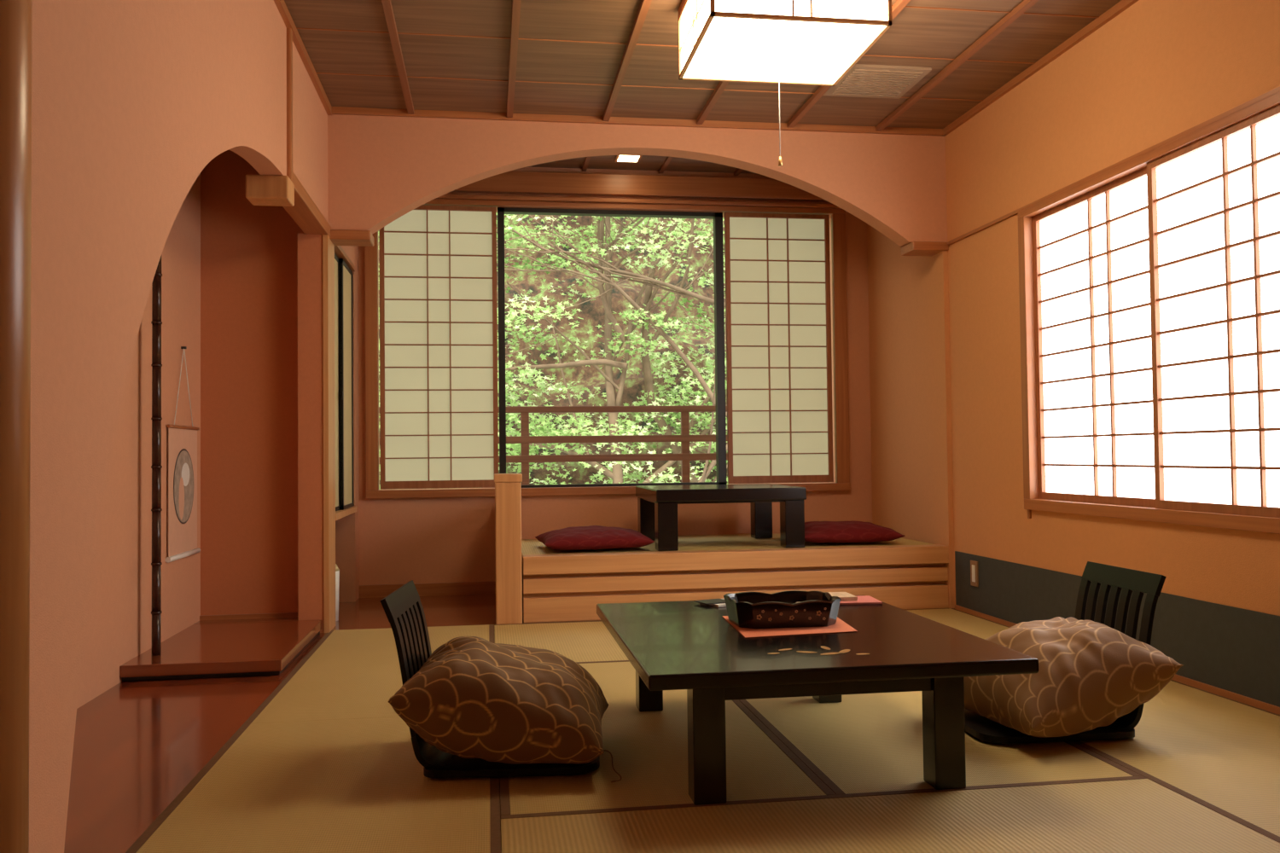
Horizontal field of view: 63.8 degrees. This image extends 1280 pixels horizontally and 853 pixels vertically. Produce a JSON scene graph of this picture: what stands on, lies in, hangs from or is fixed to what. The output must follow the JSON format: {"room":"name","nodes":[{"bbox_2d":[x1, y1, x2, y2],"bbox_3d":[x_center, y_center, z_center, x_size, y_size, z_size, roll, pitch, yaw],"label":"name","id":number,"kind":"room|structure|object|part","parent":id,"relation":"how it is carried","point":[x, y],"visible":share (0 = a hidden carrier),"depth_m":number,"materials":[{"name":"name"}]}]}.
{"room":"japanese tatami room","nodes":[
{"label":"japanese tatami room","id":0,"kind":"room"},
{"bbox_2d":[76,173,200,709],"bbox_3d":[-1.577,-0.360,1.487,0.100,2.400,6.580,0,-2,-8],"label":"wall","id":1,"kind":"structure","parent":0,"point":[119,629],"depth_m":3.92,"materials":[{"name":"paint"}]},
{"bbox_2d":[164,346,200,563],"bbox_3d":[-1.938,0.107,4.368,0.021,0.897,0.440,0,-2,-8],"label":"scroll","id":2,"kind":"object","parent":1,"relation":"attached to","point":[182,439],"visible":1,"depth_m":4.34,"materials":[{"name":"paper"}]},
{"bbox_2d":[29,0,359,852],"bbox_3d":[-1.103,-0.349,2.098,0.120,2.400,7.450,0,-2,-8],"label":"wall","id":3,"kind":"structure","parent":0,"point":[132,100],"depth_m":1.94,"materials":[{"name":"paint"}]},
{"bbox_2d":[282,171,331,237],"bbox_3d":[-1.405,-0.908,4.264,0.102,0.055,0.930,0,-2,-8],"label":"trim","id":4,"kind":"structure","parent":3,"relation":"attached to","point":[305,212],"depth_m":4.29,"materials":[{"name":"brown wood"}]},
{"bbox_2d":[334,245,355,271],"bbox_3d":[-1.522,-0.874,5.245,0.038,0.025,0.795,0,-2,-8],"label":"trim","id":5,"kind":"structure","parent":3,"relation":"attached to","point":[340,253],"depth_m":5.23,"materials":[{"name":"brown wood"}]},
{"bbox_2d":[340,245,357,271],"bbox_3d":[-1.586,-1.199,5.328,0.120,0.630,0.970,0,-2,-8],"label":"wall","id":6,"kind":"structure","parent":0,"point":[352,252],"depth_m":5.60,"materials":[{"name":"orange paint"}]},
{"bbox_2d":[200,114,947,620],"bbox_3d":[-0.228,-0.329,4.952,3.580,2.500,0.120,0,-2,-8],"label":"wall","id":7,"kind":"structure","parent":0,"point":[249,538],"depth_m":4.74,"materials":[{"name":"orange paint"}]},
{"bbox_2d":[199,612,298,620],"bbox_3d":[-1.762,0.861,4.664,0.444,0.020,0.012,0,-2,-8],"label":"baseboard","id":8,"kind":"structure","parent":7,"relation":"attached to","point":[282,614],"depth_m":4.66,"materials":[{"name":"brown wood"}]},
{"bbox_2d":[901,241,948,256],"bbox_3d":[1.442,-0.901,5.215,0.190,0.045,0.160,0,-2,-8],"label":"capital","id":9,"kind":"object","parent":7,"relation":"attached to","point":[914,248],"visible":0.96,"depth_m":5.15,"materials":[{"name":"brown wood"}]},
{"bbox_2d":[357,167,872,585],"bbox_3d":[-0.294,-0.278,6.043,3.632,2.460,0.120,0,-2,-8],"label":"wall","id":10,"kind":"structure","parent":0,"point":[425,540],"depth_m":5.93,"materials":[{"name":"paint"}]},
{"bbox_2d":[358,581,495,598],"bbox_3d":[-1.190,0.921,5.807,0.772,0.070,0.015,0,-2,-8],"label":"baseboard","id":11,"kind":"structure","parent":10,"relation":"attached to","point":[466,588],"depth_m":5.81,"materials":[{"name":"brown wood"}]},
{"bbox_2d":[364,198,850,499],"bbox_3d":[-0.153,-0.453,6.015,2.820,1.695,0.105,0,-2,-8],"label":"window","id":12,"kind":"structure","parent":10,"relation":"in","point":[838,253],"depth_m":6.02,"materials":[{"name":"brown wood"}]},
{"bbox_2d":[378,204,498,489],"bbox_3d":[-1.141,-0.454,5.844,0.655,1.610,0.028,0,-2,-8],"label":"screen","id":13,"kind":"object","parent":12,"relation":"attached to","point":[439,423],"visible":0.98,"depth_m":5.84,"materials":[{"name":"beige paper"}]},
{"bbox_3d":[-0.160,-0.460,6.037,1.330,1.620,0.060,0,-2,-8],"label":"metal frame","id":14,"kind":"part","parent":12,"relation":"part of","materials":[{"name":"black metal"}]},
{"bbox_2d":[724,212,833,483],"bbox_3d":[0.830,-0.469,6.135,0.640,1.610,0.028,0,-2,-8],"label":"screen","id":15,"kind":"object","parent":12,"relation":"attached to","point":[778,307],"visible":1,"depth_m":6.14,"materials":[{"name":"beige paper"}]},
{"bbox_2d":[436,171,841,209],"bbox_3d":[-0.105,-1.388,6.012,3.012,0.168,0.060,0,-2,-8],"label":"trim","id":16,"kind":"structure","parent":10,"relation":"attached to","point":[527,183],"depth_m":6.01,"materials":[{"name":"brown wood"}]},
{"bbox_2d":[526,155,757,175],"bbox_3d":[-0.229,-1.546,5.543,3.632,0.075,1.200,0,-2,-8],"label":"ceiling","id":17,"kind":"structure","parent":0,"point":[661,164],"depth_m":5.95,"materials":[{"name":"brown wood"}]},
{"bbox_2d":[614,155,642,162],"bbox_3d":[-0.066,-1.512,5.779,0.140,0.014,0.140,0,-2,-8],"label":"recessed light","id":18,"kind":"object","parent":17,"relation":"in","point":[619,158],"visible":0.75,"depth_m":5.78,"materials":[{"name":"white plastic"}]},
{"bbox_2d":[64,593,1279,852],"bbox_3d":[0.188,0.901,2.261,3.800,0.121,7.670,0,-2,-8],"label":"floor","id":19,"kind":"structure","parent":0,"point":[314,756],"depth_m":2.49,"materials":[{"name":"wicker"}]},
{"bbox_2d":[0,0,32,852],"bbox_3d":[-0.982,-0.366,1.535,0.130,2.400,0.130,0,-2,-8],"label":"post","id":20,"kind":"object","parent":19,"relation":"on","point":[15,15],"visible":1,"depth_m":1.51,"materials":[{"name":"brown wood"}]},
{"bbox_2d":[119,617,321,681],"bbox_3d":[-1.635,0.885,4.161,0.548,0.060,1.018,0,-2,-8],"label":"platform","id":21,"kind":"object","parent":19,"relation":"on","point":[250,647],"visible":0.96,"depth_m":3.89,"materials":[{"name":"red wood"}]},
{"bbox_2d":[151,256,162,655],"bbox_3d":[-1.809,-0.322,3.849,0.037,2.339,0.037,0,-2,-8],"label":"bamboo pole","id":22,"kind":"object","parent":21,"relation":"on","point":[156,365],"visible":0.57,"depth_m":3.82,"materials":[{"name":"black wood"}]},
{"bbox_2d":[297,232,335,633],"bbox_3d":[-1.484,0.029,4.720,0.133,1.800,0.200,0,-2,-8],"label":"wooden post","id":23,"kind":"object","parent":19,"relation":"on","point":[316,253],"visible":0.86,"depth_m":4.63,"materials":[{"name":"brown wood"}]},
{"bbox_2d":[329,229,374,246],"bbox_3d":[-1.348,-0.880,4.803,0.192,0.045,0.160,0,-2,-8],"label":"capital","id":24,"kind":"object","parent":23,"relation":"attached to","point":[339,237],"visible":0.81,"depth_m":4.73,"materials":[{"name":"brown wood"}]},
{"bbox_2d":[335,564,339,621],"bbox_3d":[-1.504,0.800,4.952,0.112,0.269,0.112,0,-2,-8],"label":"waste bin","id":25,"kind":"object","parent":19,"relation":"on","point":[337,570],"visible":0.23,"depth_m":4.94,"materials":[{"name":"white plastic"}]},
{"bbox_2d":[379,580,599,778],"bbox_3d":[-0.374,0.640,2.699,0.531,0.436,0.430,-1,-2,-2],"label":"chair","id":26,"kind":"object","parent":19,"relation":"on","point":[404,610],"visible":0.48,"depth_m":2.53,"materials":[{"name":"black paint"}]},
{"bbox_3d":[-0.559,0.635,2.692,0.161,0.422,0.374,-1,-2,-2],"label":"backrest","id":27,"kind":"part","parent":26,"relation":"part of","materials":[{"name":"black paint"}]},
{"bbox_2d":[388,636,608,764],"bbox_3d":[-0.340,0.686,2.650,0.507,0.278,0.470,-1,-2,0],"label":"patterned cushion","id":28,"kind":"object","parent":26,"relation":"on","point":[474,697],"visible":1,"depth_m":2.45,"materials":[{"name":"fabric"}]},
{"bbox_2d":[603,750,621,782],"bbox_3d":[-0.073,0.825,2.506,0.032,0.056,0.105,0,-2,-23],"label":"cord","id":29,"kind":"object","parent":28,"relation":"attached to","point":[603,750],"visible":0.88,"depth_m":2.49,"materials":[{"name":"fabric"}]},
{"bbox_3d":[-0.321,0.846,2.696,0.430,0.024,0.430,-1,-2,-2],"label":"seat","id":30,"kind":"part","parent":26,"relation":"part of","materials":[{"name":"black paint"}]},
{"bbox_2d":[494,473,522,624],"bbox_3d":[-0.688,0.586,5.304,0.130,0.700,1.055,0,-2,-8],"label":"end post","id":31,"kind":"object","parent":19,"relation":"on","point":[508,486],"visible":1,"depth_m":4.79,"materials":[{"name":"brown wood"}]},
{"bbox_2d":[521,533,948,622],"bbox_3d":[0.417,0.774,5.501,2.107,0.310,1.094,0,-2,-8],"label":"raised platform","id":32,"kind":"object","parent":19,"relation":"on","point":[558,585],"visible":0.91,"depth_m":4.99,"materials":[{"name":"brown wood"}]},
{"bbox_2d":[535,525,654,550],"bbox_3d":[-0.242,0.561,5.226,0.540,0.105,0.500,0,-2,-11],"label":"floor cushion","id":33,"kind":"object","parent":32,"relation":"on","point":[591,537],"visible":1,"depth_m":5.03,"materials":[{"name":"fabric"}]},
{"bbox_2d":[635,483,806,551],"bbox_3d":[0.405,0.467,5.428,0.760,0.300,0.715,0,-2,-8],"label":"table","id":34,"kind":"object","parent":32,"relation":"on","point":[657,505],"visible":0.98,"depth_m":5.13,"materials":[{"name":"black paint"}]},
{"bbox_2d":[804,520,905,542],"bbox_3d":[1.060,0.553,5.449,0.540,0.103,0.500,-1,-2,-5],"label":"floor cushion","id":35,"kind":"object","parent":32,"relation":"on","point":[815,532],"visible":0.76,"depth_m":5.23,"materials":[{"name":"fabric"}]},
{"bbox_2d":[596,595,1038,805],"bbox_3d":[0.383,0.698,2.791,0.893,0.311,1.090,0,-2,-8],"label":"table","id":36,"kind":"object","parent":19,"relation":"on","point":[689,645],"visible":0.84,"depth_m":2.38,"materials":[{"name":"black paint"}]},
{"bbox_2d":[693,599,726,607],"bbox_3d":[0.244,0.552,3.221,0.115,0.009,0.120,0,-2,-26],"label":"menu card","id":37,"kind":"object","parent":36,"relation":"on","point":[716,602],"visible":0.75,"depth_m":3.21,"materials":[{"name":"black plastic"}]},
{"bbox_2d":[721,616,857,638],"bbox_3d":[0.411,0.542,2.820,0.340,0.002,0.350,0,-2,-8],"label":"mat","id":38,"kind":"object","parent":36,"relation":"on","point":[840,626],"visible":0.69,"depth_m":2.71,"materials":[{"name":"paper"}]},
{"bbox_2d":[723,590,841,629],"bbox_3d":[0.392,0.506,2.849,0.296,0.073,0.212,0,-2,-8],"label":"box","id":39,"kind":"object","parent":38,"relation":"on","point":[790,608],"visible":1,"depth_m":2.76,"materials":[{"name":"black wood"}]},
{"bbox_2d":[839,595,882,605],"bbox_3d":[0.596,0.550,3.247,0.300,0.006,0.150,-1,-2,-3],"label":"magazine","id":40,"kind":"object","parent":36,"relation":"on","point":[862,600],"visible":0.36,"depth_m":3.19,"materials":[{"name":"pink paper"}]},
{"bbox_2d":[824,592,857,601],"bbox_3d":[0.565,0.541,3.263,0.222,0.012,0.120,0,-2,-7],"label":"book","id":41,"kind":"object","parent":40,"relation":"on","point":[845,596],"visible":0.36,"depth_m":3.24,"materials":[{"name":"beige paper"}]},
{"bbox_2d":[964,561,1166,744],"bbox_3d":[1.152,0.630,2.951,0.531,0.436,0.430,0,-2,-6],"label":"chair","id":42,"kind":"object","parent":19,"relation":"on","point":[1138,582],"visible":0.41,"depth_m":2.87,"materials":[{"name":"black paint"}]},
{"bbox_3d":[1.104,0.836,2.940,0.430,0.024,0.430,0,-2,-6],"label":"seat","id":43,"kind":"part","parent":42,"relation":"part of","materials":[{"name":"black paint"}]},
{"bbox_2d":[963,616,1183,738],"bbox_3d":[1.147,0.680,2.879,0.474,0.270,0.470,0,-2,-16],"label":"patterned cushion","id":44,"kind":"object","parent":42,"relation":"on","point":[1091,675],"visible":0.81,"depth_m":2.70,"materials":[{"name":"fabric"}]},
{"bbox_3d":[1.335,0.622,2.972,0.161,0.422,0.374,0,-2,-6],"label":"backrest","id":45,"kind":"part","parent":42,"relation":"part of","materials":[{"name":"black paint"}]},
{"bbox_2d":[273,0,1139,136],"bbox_3d":[0.247,-1.588,1.737,3.800,0.095,6.470,0,-2,-8],"label":"ceiling","id":46,"kind":"structure","parent":0,"point":[582,61],"depth_m":4.22,"materials":[{"name":"brown wood"}]},
{"bbox_2d":[245,27,294,206],"bbox_3d":[-1.348,-1.158,3.749,0.148,0.685,0.120,0,-2,-8],"label":"post","id":47,"kind":"object","parent":46,"relation":"hanging from","point":[260,189],"visible":0.81,"depth_m":3.73,"materials":[{"name":"brown wood"}]},
{"bbox_2d":[678,0,892,166],"bbox_3d":[0.474,-1.208,3.508,0.590,0.639,0.550,0,-2,-8],"label":"ceiling lamp","id":48,"kind":"object","parent":46,"relation":"hanging from","point":[789,42],"depth_m":3.43,"materials":[{"name":"white paper"}]},
{"bbox_2d":[823,64,931,98],"bbox_3d":[1.026,-1.498,4.478,0.360,0.018,0.350,0,-2,-8],"label":"ceiling vent","id":49,"kind":"object","parent":46,"relation":"in","point":[862,80],"depth_m":4.45,"materials":[{"name":"brown wood"}]},
{"bbox_2d":[866,0,1279,616],"bbox_3d":[1.994,-0.402,2.566,0.120,2.460,7.670,0,-2,-8],"label":"wall","id":50,"kind":"structure","parent":0,"point":[1157,71],"depth_m":4.47,"materials":[{"name":"paint"}]},
{"bbox_2d":[931,250,954,608],"bbox_3d":[1.535,0.014,5.201,0.025,1.787,0.130,0,-2,-8],"label":"pillar","id":51,"kind":"structure","parent":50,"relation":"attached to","point":[940,282],"depth_m":5.17,"materials":[{"name":"brown wood"}]},
{"bbox_2d":[970,560,978,587],"bbox_3d":[1.588,0.698,4.885,0.010,0.120,0.070,0,-2,-8],"label":"wall outlet","id":52,"kind":"object","parent":50,"relation":"attached to","point":[974,565],"visible":1,"depth_m":4.88,"materials":[{"name":"white plastic"}]},
{"bbox_2d":[947,86,1279,245],"bbox_3d":[2.003,-1.008,2.024,0.012,0.015,6.360,0,-2,-8],"label":"trim","id":53,"kind":"structure","parent":50,"relation":"attached to","point":[1266,95],"depth_m":3.70,"materials":[{"name":"brown wood"}]},
{"bbox_2d":[954,551,1279,715],"bbox_3d":[2.024,0.668,1.962,0.012,0.287,6.330,0,-2,-8],"label":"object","id":54,"kind":"structure","parent":50,"relation":"attached to","point":[1236,650],"depth_m":3.42,"materials":[{"name":"paper"}]},
{"bbox_2d":[1017,92,1279,534],"bbox_3d":[1.836,-0.291,3.572,0.140,1.320,1.752,0,-2,-8],"label":"frame","id":55,"kind":"object","parent":50,"relation":"attached to","point":[1268,525],"visible":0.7,"depth_m":4.06,"materials":[{"name":"brown wood"}]},
{"bbox_2d":[1032,104,1279,517],"bbox_3d":[1.808,-0.319,3.563,0.055,1.205,1.660,0,-2,-8],"label":"window","id":56,"kind":"structure","parent":50,"relation":"in","point":[1213,200],"depth_m":3.51,"materials":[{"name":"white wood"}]},
{"bbox_3d":[1.761,-0.307,3.975,0.028,1.205,0.830,0,-2,-8],"label":"sash","id":57,"kind":"part","parent":56,"relation":"part of","materials":[{"name":"white paper"}]},
{"bbox_3d":[0.067,0.969,6.440,5.200,0.020,0.625,0,-2,-8],"label":"floor","id":58,"kind":"structure","parent":0,"visible":0},
{"bbox_2d":[378,405,727,485],"bbox_3d":[0.044,0.416,6.572,5.200,1.095,0.050,0,-2,-8],"label":"balcony railing","id":59,"kind":"object","parent":58,"relation":"on","point":[524,439],"visible":0.15,"depth_m":6.52,"materials":[{"name":"brown wood"}]},
{"bbox_3d":[-1.986,-0.281,5.242,0.050,2.460,0.970,0,-2,-8],"label":"wall","id":60,"kind":"structure","parent":0,"visible":0},
{"bbox_2d":[334,253,354,511],"bbox_3d":[-1.524,-0.217,5.227,0.038,1.279,0.790,0,-2,-8],"label":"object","id":61,"kind":"structure","parent":60,"relation":"in","point":[343,274],"depth_m":5.25,"materials":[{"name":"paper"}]},
{"bbox_2d":[335,506,357,520],"bbox_3d":[-1.712,0.440,5.178,0.462,0.030,0.795,0,-2,-8],"label":"trim","id":62,"kind":"structure","parent":60,"relation":"attached to","point":[340,514],"depth_m":5.16,"materials":[{"name":"brown wood"}]},
{"label":"outside","id":63,"kind":"structure","parent":0,"visible":0},
{"bbox_2d":[378,214,829,484],"bbox_3d":[-0.769,-1.618,11.980,20.000,9.621,6.676,0,-2,-8],"label":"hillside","id":64,"kind":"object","parent":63,"point":[593,311],"visible":0.02,"depth_m":11.89,"materials":[{"name":"green plant"}]},
{"bbox_2d":[378,212,831,489],"bbox_3d":[-0.230,-0.938,8.965,7.336,6.370,3.453,0,-2,-8],"label":"maple tree","id":65,"kind":"object","parent":64,"relation":"on","point":[615,474],"visible":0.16,"depth_m":8.55,"materials":[{"name":"green plant"}]}
]}

